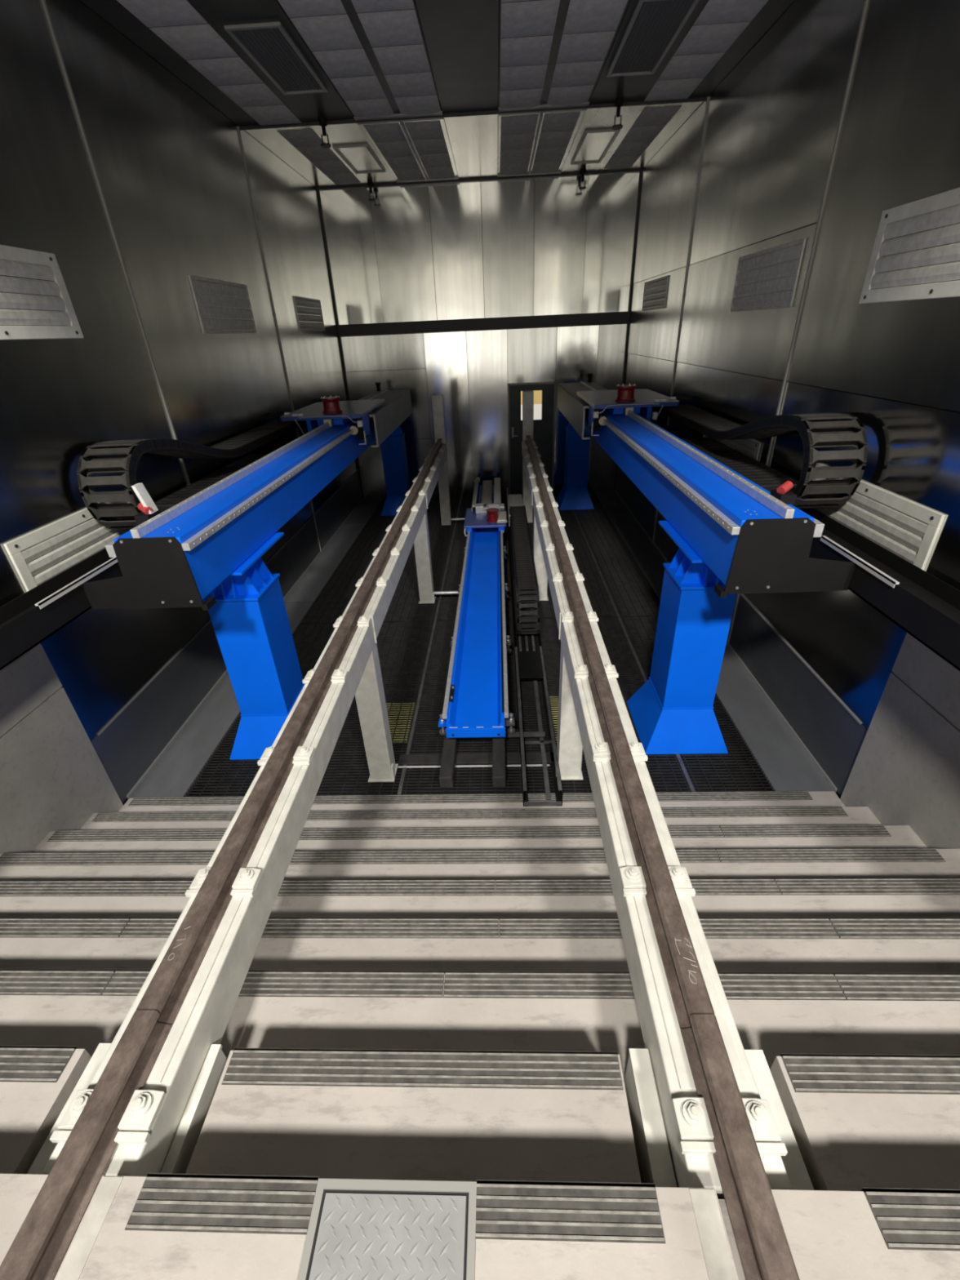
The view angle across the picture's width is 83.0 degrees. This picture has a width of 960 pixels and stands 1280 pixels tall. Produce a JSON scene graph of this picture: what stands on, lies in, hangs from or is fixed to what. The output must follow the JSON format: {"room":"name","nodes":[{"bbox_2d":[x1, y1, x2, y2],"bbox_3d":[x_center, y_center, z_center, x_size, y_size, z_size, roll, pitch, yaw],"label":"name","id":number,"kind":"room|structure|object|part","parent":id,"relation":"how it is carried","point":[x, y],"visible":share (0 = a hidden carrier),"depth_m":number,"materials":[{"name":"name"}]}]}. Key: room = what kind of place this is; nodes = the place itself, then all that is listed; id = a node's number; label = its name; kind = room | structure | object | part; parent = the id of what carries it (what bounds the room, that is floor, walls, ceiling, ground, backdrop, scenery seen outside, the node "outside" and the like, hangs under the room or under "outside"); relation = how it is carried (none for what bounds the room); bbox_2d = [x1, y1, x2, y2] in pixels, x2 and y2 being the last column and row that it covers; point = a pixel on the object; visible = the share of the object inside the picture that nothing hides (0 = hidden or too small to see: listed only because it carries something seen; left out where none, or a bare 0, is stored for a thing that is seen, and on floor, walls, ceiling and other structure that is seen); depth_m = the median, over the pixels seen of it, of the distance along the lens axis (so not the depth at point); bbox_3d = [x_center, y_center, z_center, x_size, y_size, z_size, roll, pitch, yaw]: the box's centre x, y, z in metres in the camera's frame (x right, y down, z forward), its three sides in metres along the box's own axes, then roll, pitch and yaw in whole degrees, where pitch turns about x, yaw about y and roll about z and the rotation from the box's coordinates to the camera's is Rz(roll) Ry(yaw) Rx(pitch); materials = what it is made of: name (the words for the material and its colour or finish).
{"room":"train maintenance depot","nodes":[
{"label":"train maintenance depot","id":0,"kind":"room"},
{"bbox_2d":[0,0,362,853],"bbox_3d":[-2.862,-2.121,5.255,0.112,5.910,12.677,-1,30,2],"label":"wall","id":1,"kind":"structure","parent":0,"point":[113,166],"depth_m":4.37,"materials":[{"name":"black metal"}]},
{"bbox_2d":[0,244,84,339],"bbox_3d":[-2.902,-2.057,3.197,0.023,0.500,1.400,-1,30,2],"label":"air vent","id":2,"kind":"object","parent":1,"relation":"in","point":[14,261],"visible":1,"depth_m":3.51,"materials":[{"name":"metal"}]},
{"bbox_2d":[3,489,136,591],"bbox_3d":[-2.839,-0.702,3.988,0.023,0.500,1.370,-1,30,2],"label":"air vent","id":3,"kind":"object","parent":1,"relation":"in","point":[27,548],"visible":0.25,"depth_m":3.65,"materials":[{"name":"metal"}]},
{"bbox_2d":[188,274,256,333],"bbox_3d":[-2.820,-3.703,6.033,0.018,0.500,1.400,-1,30,2],"label":"air vent","id":4,"kind":"object","parent":1,"relation":"in","point":[224,324],"visible":1,"depth_m":5.92,"materials":[{"name":"grey metal"}]},
{"bbox_3d":[-2.707,-1.160,7.881,0.020,0.627,8.887,-1,30,2],"label":"baseboard","id":5,"kind":"part","parent":1,"relation":"part of","materials":[{"name":"metal"}]},
{"bbox_2d":[293,295,324,331],"bbox_3d":[-2.739,-5.249,8.753,0.018,0.460,1.380,-1,30,2],"label":"air vent","id":6,"kind":"object","parent":1,"relation":"in","point":[304,320],"visible":1,"depth_m":8.67,"materials":[{"name":"grey metal"}]},
{"bbox_2d":[80,0,795,190],"bbox_3d":[-0.194,-4.934,4.130,5.517,0.125,11.557,-1,30,2],"label":"ceiling","id":7,"kind":"structure","parent":0,"point":[440,91],"depth_m":5.40,"materials":[{"name":"black"}]},
{"bbox_2d":[223,21,328,95],"bbox_3d":[-1.817,-5.303,4.983,0.460,0.021,1.420,-1,30,2],"label":"ceiling light","id":8,"kind":"object","parent":7,"relation":"attached to","point":[268,45],"visible":1,"depth_m":4.87,"materials":[{"name":"grey metal"}]},
{"bbox_2d":[318,116,331,147],"bbox_3d":[-1.832,-5.968,6.378,0.119,0.250,0.119,-1,30,2],"label":"sprinkler","id":9,"kind":"object","parent":7,"relation":"attached to","point":[322,121],"visible":1,"depth_m":6.36,"materials":[{"name":"grey metal"}]},
{"bbox_2d":[332,143,386,173],"bbox_3d":[-1.717,-6.937,7.837,0.470,0.021,1.400,-1,30,2],"label":"ceiling hatch","id":10,"kind":"object","parent":7,"relation":"attached to","point":[360,158],"visible":1,"depth_m":7.77,"materials":[{"name":"grey"}]},
{"bbox_3d":[-1.717,-6.944,7.833,0.400,0.005,1.330,-1,30,2],"label":"hatch panel","id":11,"kind":"part","parent":10,"relation":"part of","materials":[{"name":"grey metal"}]},
{"bbox_2d":[367,181,375,201],"bbox_3d":[-1.822,-7.506,9.070,0.119,0.250,0.119,-1,30,2],"label":"sprinkler","id":12,"kind":"object","parent":7,"relation":"attached to","point":[370,184],"visible":1,"depth_m":9.05,"materials":[{"name":"grey metal"}]},
{"bbox_3d":[-0.087,-6.926,7.700,5.477,0.035,3.337,-1,30,2],"label":"frame","id":13,"kind":"part","parent":7,"relation":"part of","materials":[{"name":"grey metal"}]},
{"bbox_2d":[578,168,586,190],"bbox_3d":[1.694,-7.582,8.922,0.119,0.250,0.119,-1,30,2],"label":"sprinkler","id":14,"kind":"object","parent":7,"relation":"attached to","point":[583,171],"visible":1,"depth_m":8.90,"materials":[{"name":"grey metal"}]},
{"bbox_2d":[570,128,620,164],"bbox_3d":[1.627,-7.059,7.783,0.460,0.021,1.600,-1,30,2],"label":"ceiling hatch","id":15,"kind":"object","parent":7,"relation":"attached to","point":[593,145],"visible":0.96,"depth_m":7.70,"materials":[{"name":"grey"}]},
{"bbox_2d":[612,97,622,129],"bbox_3d":[1.583,-6.027,6.208,0.119,0.250,0.119,-1,30,2],"label":"sprinkler","id":16,"kind":"object","parent":7,"relation":"attached to","point":[619,101],"visible":1,"depth_m":6.19,"materials":[{"name":"grey metal"}]},
{"bbox_2d":[606,0,699,77],"bbox_3d":[1.511,-5.394,4.878,0.480,0.021,1.500,-1,30,2],"label":"ceiling light","id":17,"kind":"object","parent":7,"relation":"attached to","point":[653,26],"visible":1,"depth_m":4.80,"materials":[{"name":"grey metal"}]},
{"bbox_2d":[317,171,641,498],"bbox_3d":[0.070,-5.299,10.585,5.517,5.910,0.120,-1,30,2],"label":"wall","id":18,"kind":"structure","parent":0,"point":[543,246],"depth_m":9.94,"materials":[{"name":"black"}]},
{"bbox_3d":[-2.660,-5.396,10.559,0.030,5.320,0.030,-1,30,2],"label":"corner trim","id":19,"kind":"part","parent":18,"relation":"part of","materials":[{"name":"grey metal"}]},
{"bbox_2d":[337,311,629,337],"bbox_3d":[0.039,-5.920,10.170,5.457,0.200,0.055,-1,30,2],"label":"beam","id":20,"kind":"structure","parent":18,"relation":"attached to","point":[611,317],"depth_m":10.15,"materials":[{"name":"grey metal"}]},
{"bbox_2d":[507,381,556,494],"bbox_3d":[1.060,-4.107,11.178,0.955,2.175,0.105,-1,30,2],"label":"door","id":21,"kind":"structure","parent":18,"relation":"in","point":[544,393],"depth_m":11.05,"materials":[{"name":"grey paint"}]},
{"bbox_3d":[0.713,-4.239,11.088,0.125,0.200,0.063,-1,30,2],"label":"handle","id":22,"kind":"part","parent":21,"relation":"part of","materials":[{"name":"metal"}]},
{"bbox_3d":[2.781,-5.513,10.330,0.030,5.320,0.030,-1,30,2],"label":"corner trim","id":23,"kind":"part","parent":18,"relation":"part of","materials":[{"name":"grey metal"}]},
{"bbox_2d":[126,489,837,799],"bbox_3d":[0.062,-0.718,8.051,5.477,0.572,8.887,-1,30,2],"label":"floor","id":24,"kind":"structure","parent":0,"point":[620,566],"depth_m":5.55,"materials":[{"name":"black metal"}]},
{"bbox_2d":[0,394,451,1279],"bbox_3d":[-0.809,-0.317,4.661,0.236,2.205,11.360,-1,30,2],"label":"track","id":25,"kind":"object","parent":24,"relation":"on","point":[126,1121],"visible":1,"depth_m":1.78,"materials":[{"name":"beige paint"}]},
{"bbox_3d":[-0.941,1.610,0.523,0.094,0.085,2.260,-1,30,2],"label":"rail","id":26,"kind":"part","parent":25,"relation":"part of","materials":[{"name":"brown metal"}]},
{"bbox_3d":[-0.852,-0.105,3.518,0.094,0.085,4.636,-1,30,2],"label":"rail","id":27,"kind":"part","parent":25,"relation":"part of","materials":[{"name":"brown metal"}]},
{"bbox_3d":[-0.796,-1.104,5.357,0.166,0.008,9.090,-1,30,2],"label":"sole plate","id":28,"kind":"part","parent":25,"relation":"part of","materials":[{"name":"beige paint"}]},
{"bbox_3d":[-0.728,-0.067,3.737,0.008,0.200,0.012,-1,30,2],"label":"splice plate","id":29,"kind":"part","parent":25,"relation":"part of","materials":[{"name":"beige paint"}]},
{"bbox_3d":[-0.813,0.544,4.116,0.180,1.239,0.160,-1,30,2],"label":"post","id":30,"kind":"part","parent":25,"relation":"part of","materials":[{"name":"beige paint"}]},
{"bbox_3d":[-0.788,1.083,4.424,0.210,0.008,0.200,-1,30,2],"label":"foot plate","id":31,"kind":"part","parent":25,"relation":"part of","materials":[{"name":"beige paint"}]},
{"bbox_3d":[-0.736,-2.335,7.413,0.094,0.085,4.336,-1,30,2],"label":"rail","id":32,"kind":"part","parent":25,"relation":"part of","materials":[{"name":"brown metal"}]},
{"bbox_3d":[-0.729,-1.075,6.944,0.180,1.239,0.160,-1,30,2],"label":"post","id":33,"kind":"part","parent":25,"relation":"part of","materials":[{"name":"white metal"}]},
{"bbox_3d":[-0.704,-0.536,7.253,0.210,0.008,0.200,-1,30,2],"label":"foot plate","id":34,"kind":"part","parent":25,"relation":"part of","materials":[{"name":"beige paint"}]},
{"bbox_3d":[-0.664,-3.106,9.526,0.176,2.199,0.140,-1,30,2],"label":"stop post","id":35,"kind":"part","parent":25,"relation":"part of","materials":[{"name":"white metal"}]},
{"bbox_2d":[432,591,459,595],"bbox_3d":[-0.426,-0.623,7.148,0.385,0.044,0.044,-1,30,2],"label":"tube","id":36,"kind":"object","parent":25,"relation":"attached to","point":[436,593],"visible":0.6,"depth_m":7.13,"materials":[{"name":"metal"}]},
{"bbox_2d":[450,517,465,520],"bbox_3d":[-0.343,-2.212,9.925,0.385,0.044,0.044,-1,30,2],"label":"tube","id":37,"kind":"object","parent":25,"relation":"attached to","point":[460,518],"visible":0.6,"depth_m":9.91,"materials":[{"name":"metal"}]},
{"bbox_2d":[81,382,412,759],"bbox_3d":[-1.844,-1.889,7.340,0.904,2.360,8.583,-1,30,2],"label":"track","id":38,"kind":"object","parent":24,"relation":"on","point":[205,551],"visible":0.88,"depth_m":4.21,"materials":[{"name":"blue metal"}]},
{"bbox_2d":[0,547,122,670],"bbox_3d":[-2.402,-1.797,6.016,0.696,0.235,10.900,-1,30,2],"label":"cable tray","id":39,"kind":"object","parent":38,"relation":"attached to","point":[27,620],"visible":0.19,"depth_m":3.21,"materials":[{"name":"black metal"}]},
{"bbox_2d":[76,420,302,530],"bbox_3d":[-2.572,-1.937,5.452,0.370,0.641,3.766,-1,30,2],"label":"chain","id":40,"kind":"object","parent":39,"relation":"on","point":[108,515],"visible":0.71,"depth_m":4.01,"materials":[{"name":"black plastic"}]},
{"bbox_3d":[-2.064,-2.625,6.875,0.058,0.075,8.470,-1,30,2],"label":"guide rail","id":41,"kind":"part","parent":38,"relation":"part of","materials":[{"name":"metal"}]},
{"bbox_3d":[-2.077,-0.395,3.268,0.715,0.450,0.010,-1,30,2],"label":"plate","id":42,"kind":"part","parent":38,"relation":"part of","materials":[{"name":"black metal"}]},
{"bbox_3d":[-1.850,-0.412,4.228,0.424,0.020,0.474,-1,30,2],"label":"cap plate","id":43,"kind":"part","parent":38,"relation":"part of","materials":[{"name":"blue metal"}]},
{"bbox_3d":[-1.881,-0.670,4.162,0.465,0.020,0.870,-1,30,2],"label":"mounting plate","id":44,"kind":"part","parent":38,"relation":"part of","materials":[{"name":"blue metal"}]},
{"bbox_3d":[-1.892,-2.717,6.817,0.043,0.058,8.470,-1,30,2],"label":"guide rail","id":45,"kind":"part","parent":38,"relation":"part of","materials":[{"name":"metal"}]},
{"bbox_3d":[-1.807,0.519,4.760,0.412,0.014,0.462,-1,30,2],"label":"weld plate","id":46,"kind":"part","parent":38,"relation":"part of","materials":[{"name":"blue metal"}]},
{"bbox_3d":[-1.613,-2.646,6.850,0.047,0.044,8.470,-1,30,2],"label":"guide rail","id":47,"kind":"part","parent":38,"relation":"part of","materials":[{"name":"metal"}]},
{"bbox_2d":[269,395,384,444],"bbox_3d":[-2.070,-3.091,7.452,1.255,0.552,1.706,-1,30,2],"label":"carriage","id":48,"kind":"object","parent":38,"relation":"on","point":[315,415],"visible":0.98,"depth_m":6.88,"materials":[{"name":"blue metal"}]},
{"bbox_3d":[-2.539,-2.966,7.120,0.340,0.022,0.330,-1,30,2],"label":"chain arm","id":49,"kind":"part","parent":48,"relation":"part of"},
{"bbox_3d":[-1.970,-3.159,7.425,1.040,0.046,1.680,-1,30,2],"label":"deck plate","id":50,"kind":"part","parent":48,"relation":"part of","materials":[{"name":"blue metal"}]},
{"bbox_3d":[-1.805,-3.001,7.442,0.700,0.285,1.400,-1,30,2],"label":"under frame","id":51,"kind":"part","parent":48,"relation":"part of","materials":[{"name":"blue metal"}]},
{"bbox_3d":[-1.916,-4.777,10.232,0.099,0.150,0.099,-1,30,2],"label":"bumper post","id":52,"kind":"part","parent":38,"relation":"part of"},
{"bbox_3d":[-1.669,-3.888,10.301,0.424,0.020,0.474,-1,30,2],"label":"cap plate","id":53,"kind":"part","parent":38,"relation":"part of","materials":[{"name":"blue metal"}]},
{"bbox_2d":[386,702,414,742],"bbox_3d":[-0.787,0.765,5.060,0.290,0.030,0.540,-1,30,2],"label":"mat","id":54,"kind":"object","parent":24,"relation":"on","point":[405,703],"visible":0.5,"depth_m":5.05,"materials":[{"name":"rubber"}]},
{"bbox_2d":[398,754,441,768],"bbox_3d":[-0.500,1.013,4.510,0.355,0.018,0.160,-1,30,2],"label":"plate","id":55,"kind":"object","parent":24,"relation":"on","point":[408,759],"depth_m":4.51,"materials":[{"name":"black metal"}]},
{"bbox_2d":[439,726,457,787],"bbox_3d":[-0.157,-0.935,7.757,0.105,0.113,8.220,-1,30,2],"label":"bearer","id":56,"kind":"object","parent":24,"relation":"on","point":[446,773],"visible":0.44,"depth_m":4.32,"materials":[{"name":"grey metal"}]},
{"bbox_2d":[438,480,515,737],"bbox_3d":[0.068,-1.225,7.840,0.650,0.290,7.976,-1,30,2],"label":"track","id":57,"kind":"object","parent":56,"relation":"on","point":[476,704],"visible":0.98,"depth_m":5.49,"materials":[{"name":"blue metal"}]},
{"bbox_2d":[449,684,454,702],"bbox_3d":[-0.242,0.456,4.694,0.027,0.045,0.220,-1,30,2],"label":"switch","id":58,"kind":"object","parent":57,"relation":"attached to","point":[451,686],"depth_m":4.69,"materials":[{"name":"black metal"}]},
{"bbox_3d":[-0.218,-0.713,6.750,0.037,0.045,5.390,-1,30,2],"label":"guide rail","id":59,"kind":"part","parent":57,"relation":"part of","materials":[{"name":"metal"}]},
{"bbox_3d":[-0.034,0.747,4.390,0.480,0.095,0.026,-1,30,2],"label":"plate","id":60,"kind":"part","parent":57,"relation":"part of","materials":[{"name":"blue metal"}]},
{"bbox_2d":[463,476,523,536],"bbox_3d":[0.264,-2.414,9.469,0.965,0.330,2.659,-1,30,2],"label":"carriage","id":61,"kind":"object","parent":57,"relation":"on","point":[486,515],"visible":0.98,"depth_m":8.84,"materials":[{"name":"blue metal"}]},
{"bbox_3d":[0.089,-1.987,8.784,0.655,0.035,0.980,-1,30,2],"label":"deck plate","id":62,"kind":"part","parent":61,"relation":"part of","materials":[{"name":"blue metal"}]},
{"bbox_3d":[0.352,-1.969,8.666,0.160,0.030,0.490,-1,30,2],"label":"terminal plate","id":63,"kind":"part","parent":61,"relation":"part of","materials":[{"name":"silver metal"}]},
{"bbox_3d":[0.285,-0.724,6.729,0.034,0.045,5.390,-1,30,2],"label":"guide rail","id":64,"kind":"part","parent":57,"relation":"part of","materials":[{"name":"metal"}]},
{"bbox_2d":[454,753,492,767],"bbox_3d":[-0.051,1.003,4.491,0.300,0.018,0.162,-1,30,2],"label":"plate","id":65,"kind":"object","parent":24,"relation":"on","point":[460,758],"depth_m":4.49,"materials":[{"name":"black metal"}]},
{"bbox_2d":[0,791,959,1279],"bbox_3d":[-0.160,1.938,1.421,5.433,1.551,5.533,-1,30,2],"label":"concrete staircase","id":66,"kind":"structure","parent":24,"relation":"on","point":[435,987],"depth_m":1.77,"materials":[{"name":"beige paint"}]},
{"bbox_3d":[-1.073,1.451,1.563,0.113,0.389,0.335,-1,30,2],"label":"beam seat","id":67,"kind":"part","parent":66,"relation":"part of","materials":[{"name":"beige paint"}]},
{"bbox_3d":[-0.832,1.458,0.764,0.046,0.006,1.034,-1,30,2],"label":"flush plate","id":68,"kind":"part","parent":66,"relation":"part of","materials":[{"name":"beige metal"}]},
{"bbox_3d":[-0.774,1.444,1.550,0.029,0.389,0.335,-1,30,2],"label":"beam seat","id":69,"kind":"part","parent":66,"relation":"part of","materials":[{"name":"beige paint"}]},
{"bbox_2d":[297,1178,476,1279],"bbox_3d":[-0.190,1.391,0.852,0.348,0.037,0.787,-1,30,2],"label":"hatch","id":70,"kind":"object","parent":66,"relation":"attached to","point":[358,1229],"visible":0.99,"depth_m":1.12,"materials":[{"name":"metal"}]},
{"bbox_3d":[0.456,1.418,1.498,0.053,0.389,0.335,-1,30,2],"label":"beam seat","id":71,"kind":"part","parent":66,"relation":"part of","materials":[{"name":"beige paint"}]},
{"bbox_3d":[0.459,1.431,0.710,0.052,0.006,1.034,-1,30,2],"label":"flush plate","id":72,"kind":"part","parent":66,"relation":"part of","materials":[{"name":"beige metal"}]},
{"bbox_3d":[0.757,1.411,1.486,0.090,0.389,0.335,-1,30,2],"label":"beam seat","id":73,"kind":"part","parent":66,"relation":"part of","materials":[{"name":"beige paint"}]},
{"bbox_2d":[492,737,506,787],"bbox_3d":[0.253,-0.944,7.740,0.105,0.113,8.220,-1,30,2],"label":"bearer","id":74,"kind":"object","parent":24,"relation":"on","point":[499,775],"visible":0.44,"depth_m":4.28,"materials":[{"name":"grey metal"}]},
{"bbox_2d":[505,752,520,766],"bbox_3d":[0.273,0.995,4.480,0.123,0.018,0.157,-1,30,2],"label":"plate","id":75,"kind":"object","parent":24,"relation":"on","point":[509,757],"depth_m":4.48,"materials":[{"name":"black metal"}]},
{"bbox_2d":[524,752,542,766],"bbox_3d":[0.442,0.992,4.471,0.136,0.018,0.159,-1,30,2],"label":"plate","id":76,"kind":"object","parent":24,"relation":"on","point":[531,757],"depth_m":4.47,"materials":[{"name":"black metal"}]},
{"bbox_2d":[506,519,563,806],"bbox_3d":[0.549,-0.478,6.856,0.290,0.178,6.600,-1,30,2],"label":"cable tray","id":77,"kind":"object","parent":24,"relation":"on","point":[528,652],"visible":0.78,"depth_m":5.14,"materials":[{"name":"black metal"}]},
{"bbox_2d":[510,506,539,635],"bbox_3d":[0.546,-1.014,7.071,0.235,0.544,3.307,-1,30,2],"label":"chain","id":78,"kind":"object","parent":77,"relation":"on","point":[526,588],"visible":1,"depth_m":6.10,"materials":[{"name":"black plastic"}]},
{"bbox_2d":[506,731,545,737],"bbox_3d":[0.392,0.804,4.615,0.320,0.030,0.030,-1,30,2],"label":"tube","id":79,"kind":"object","parent":77,"relation":"attached to","point":[533,734],"visible":1,"depth_m":4.60,"materials":[{"name":"grey metal"}]},
{"bbox_2d":[545,752,554,766],"bbox_3d":[0.578,0.990,4.464,0.064,0.018,0.157,-1,30,2],"label":"plate","id":80,"kind":"object","parent":24,"relation":"on","point":[548,754],"depth_m":4.47,"materials":[{"name":"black metal"}]},
{"bbox_2d":[549,696,558,745],"bbox_3d":[0.715,0.757,4.954,0.140,0.030,0.780,-1,30,2],"label":"mat","id":81,"kind":"object","parent":24,"relation":"on","point":[549,696],"visible":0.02,"depth_m":5.06,"materials":[{"name":"rubber"}]},
{"bbox_2d":[521,391,799,1279],"bbox_3d":[0.690,-0.349,4.598,0.236,2.205,11.360,-1,30,2],"label":"track","id":82,"kind":"object","parent":24,"relation":"on","point":[721,1135],"visible":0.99,"depth_m":1.65,"materials":[{"name":"beige paint"}]},
{"bbox_3d":[0.834,-3.138,9.463,0.176,2.199,0.140,-1,30,2],"label":"stop post","id":83,"kind":"part","parent":82,"relation":"part of","materials":[{"name":"white metal"}]},
{"bbox_3d":[0.762,-2.367,7.350,0.094,0.085,4.336,-1,30,2],"label":"rail","id":84,"kind":"part","parent":82,"relation":"part of","materials":[{"name":"brown metal"}]},
{"bbox_3d":[0.769,-1.107,6.881,0.180,1.239,0.160,-1,30,2],"label":"post","id":85,"kind":"part","parent":82,"relation":"part of","materials":[{"name":"white metal"}]},
{"bbox_3d":[0.542,-0.094,3.683,0.008,0.200,0.012,-1,30,2],"label":"splice plate","id":86,"kind":"part","parent":82,"relation":"part of","materials":[{"name":"beige paint"}]},
{"bbox_3d":[0.685,0.512,4.053,0.180,1.239,0.160,-1,30,2],"label":"post","id":87,"kind":"part","parent":82,"relation":"part of","materials":[{"name":"white metal"}]},
{"bbox_3d":[0.710,1.051,4.361,0.210,0.008,0.200,-1,30,2],"label":"foot plate","id":88,"kind":"part","parent":82,"relation":"part of","materials":[{"name":"beige paint"}]},
{"bbox_3d":[0.646,-0.137,3.455,0.094,0.085,4.636,-1,30,2],"label":"rail","id":89,"kind":"part","parent":82,"relation":"part of","materials":[{"name":"brown metal"}]},
{"bbox_3d":[0.702,-1.136,5.294,0.166,0.008,9.090,-1,30,2],"label":"sole plate","id":90,"kind":"part","parent":82,"relation":"part of","materials":[{"name":"beige paint"}]},
{"bbox_3d":[0.557,1.577,0.460,0.094,0.085,2.260,-1,30,2],"label":"rail","id":91,"kind":"part","parent":82,"relation":"part of","materials":[{"name":"brown metal"}]},
{"bbox_2d":[555,373,855,754],"bbox_3d":[1.849,-1.956,7.192,0.904,2.330,8.583,-1,30,2],"label":"track","id":92,"kind":"object","parent":24,"relation":"on","point":[733,535],"visible":0.89,"depth_m":4.11,"materials":[{"name":"blue metal"}]},
{"bbox_3d":[1.880,-3.033,10.685,0.412,0.014,0.462,-1,30,2],"label":"weld plate","id":93,"kind":"part","parent":92,"relation":"part of","materials":[{"name":"blue metal"}]},
{"bbox_3d":[1.837,-3.964,10.154,0.424,0.020,0.474,-1,30,2],"label":"cap plate","id":94,"kind":"part","parent":92,"relation":"part of","materials":[{"name":"blue metal"}]},
{"bbox_3d":[2.039,-4.862,10.066,0.099,0.150,0.099,-1,30,2],"label":"bumper post","id":95,"kind":"part","parent":92,"relation":"part of","materials":[{"name":"black metal"}]},
{"bbox_2d":[576,383,692,435],"bbox_3d":[2.031,-3.179,7.279,1.255,0.552,1.706,-1,30,2],"label":"carriage","id":96,"kind":"object","parent":92,"relation":"on","point":[641,402],"visible":0.96,"depth_m":6.72,"materials":[{"name":"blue metal"}]},
{"bbox_3d":[1.771,-3.078,7.291,0.700,0.285,1.400,-1,30,2],"label":"under frame","id":97,"kind":"part","parent":96,"relation":"part of","materials":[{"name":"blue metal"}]},
{"bbox_3d":[1.926,-3.244,7.261,1.040,0.046,1.680,-1,30,2],"label":"deck plate","id":98,"kind":"part","parent":96,"relation":"part of","materials":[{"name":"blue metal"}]},
{"bbox_3d":[2.476,-3.075,6.909,0.340,0.022,0.330,-1,30,2],"label":"chain arm","id":99,"kind":"part","parent":96,"relation":"part of"},
{"bbox_3d":[1.545,-2.714,6.717,0.047,0.044,8.470,-1,30,2],"label":"guide rail","id":100,"kind":"part","parent":92,"relation":"part of","materials":[{"name":"metal"}]},
{"bbox_3d":[1.713,0.759,4.792,0.676,0.008,0.726,-1,30,2],"label":"foot plate","id":101,"kind":"part","parent":92,"relation":"part of","materials":[{"name":"blue metal"}]},
{"bbox_3d":[1.699,0.444,4.612,0.412,0.014,0.462,-1,30,2],"label":"weld plate","id":102,"kind":"part","parent":92,"relation":"part of","materials":[{"name":"blue metal"}]},
{"bbox_3d":[1.671,-0.746,4.013,0.465,0.020,0.870,-1,30,2],"label":"mounting plate","id":103,"kind":"part","parent":92,"relation":"part of","materials":[{"name":"blue metal"}]},
{"bbox_3d":[1.817,-2.797,6.661,0.043,0.058,8.470,-1,30,2],"label":"guide rail","id":104,"kind":"part","parent":92,"relation":"part of","materials":[{"name":"metal"}]},
{"bbox_3d":[1.656,-0.487,4.081,0.424,0.020,0.474,-1,30,2],"label":"cap plate","id":105,"kind":"part","parent":92,"relation":"part of","materials":[{"name":"blue metal"}]},
{"bbox_3d":[1.803,-0.478,3.105,0.715,0.450,0.010,-1,30,2],"label":"plate","id":106,"kind":"part","parent":92,"relation":"part of","materials":[{"name":"black metal"}]},
{"bbox_2d":[650,417,959,671],"bbox_3d":[2.297,-1.898,5.819,0.696,0.235,10.900,-1,30,2],"label":"cable tray","id":107,"kind":"object","parent":92,"relation":"attached to","point":[924,606],"visible":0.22,"depth_m":3.00,"materials":[{"name":"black metal"}]},
{"bbox_2d":[658,404,867,509],"bbox_3d":[2.413,-2.044,5.242,0.370,0.641,3.766,-1,30,2],"label":"chain","id":108,"kind":"object","parent":107,"relation":"on","point":[824,494],"visible":0.82,"depth_m":3.81,"materials":[{"name":"black plastic"}]},
{"bbox_3d":[1.997,-2.713,6.704,0.058,0.075,8.470,-1,30,2],"label":"guide rail","id":109,"kind":"part","parent":92,"relation":"part of","materials":[{"name":"metal"}]},
{"bbox_2d":[615,0,959,848],"bbox_3d":[2.677,-2.241,5.022,0.112,5.910,12.677,-1,30,2],"label":"wall","id":110,"kind":"structure","parent":0,"point":[843,113],"depth_m":4.00,"materials":[{"name":"black metal"}]},
{"bbox_2d":[641,275,668,311],"bbox_3d":[2.710,-5.370,8.429,0.018,0.400,1.400,-1,30,2],"label":"air vent","id":111,"kind":"object","parent":110,"relation":"in","point":[663,281],"visible":1,"depth_m":8.34,"materials":[{"name":"grey metal"}]},
{"bbox_2d":[702,435,761,461],"bbox_3d":[2.672,-2.027,5.889,0.023,0.480,1.530,-1,30,2],"label":"air vent","id":112,"kind":"object","parent":110,"relation":"in","point":[752,447],"visible":0.15,"depth_m":5.39,"materials":[{"name":"paint"}]},
{"bbox_3d":[2.784,-1.279,7.650,0.020,0.627,8.887,-1,30,2],"label":"baseboard","id":113,"kind":"part","parent":110,"relation":"part of","materials":[{"name":"metal"}]},
{"bbox_2d":[730,237,806,311],"bbox_3d":[2.610,-3.318,4.996,0.018,0.470,1.340,-1,30,2],"label":"air vent","id":114,"kind":"object","parent":110,"relation":"in","point":[793,250],"visible":1,"depth_m":4.88,"materials":[{"name":"grey metal"}]},
{"bbox_2d":[807,462,945,570],"bbox_3d":[2.608,-0.814,3.739,0.023,0.510,1.370,-1,30,2],"label":"air vent","id":115,"kind":"object","parent":110,"relation":"in","point":[922,521],"visible":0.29,"depth_m":3.42,"materials":[{"name":"metal"}]},
{"bbox_2d":[858,187,959,303],"bbox_3d":[2.546,-2.153,2.951,0.023,0.500,1.390,-1,30,2],"label":"air vent","id":116,"kind":"object","parent":110,"relation":"in","point":[943,209],"visible":1,"depth_m":3.16,"materials":[{"name":"metal"}]}
]}

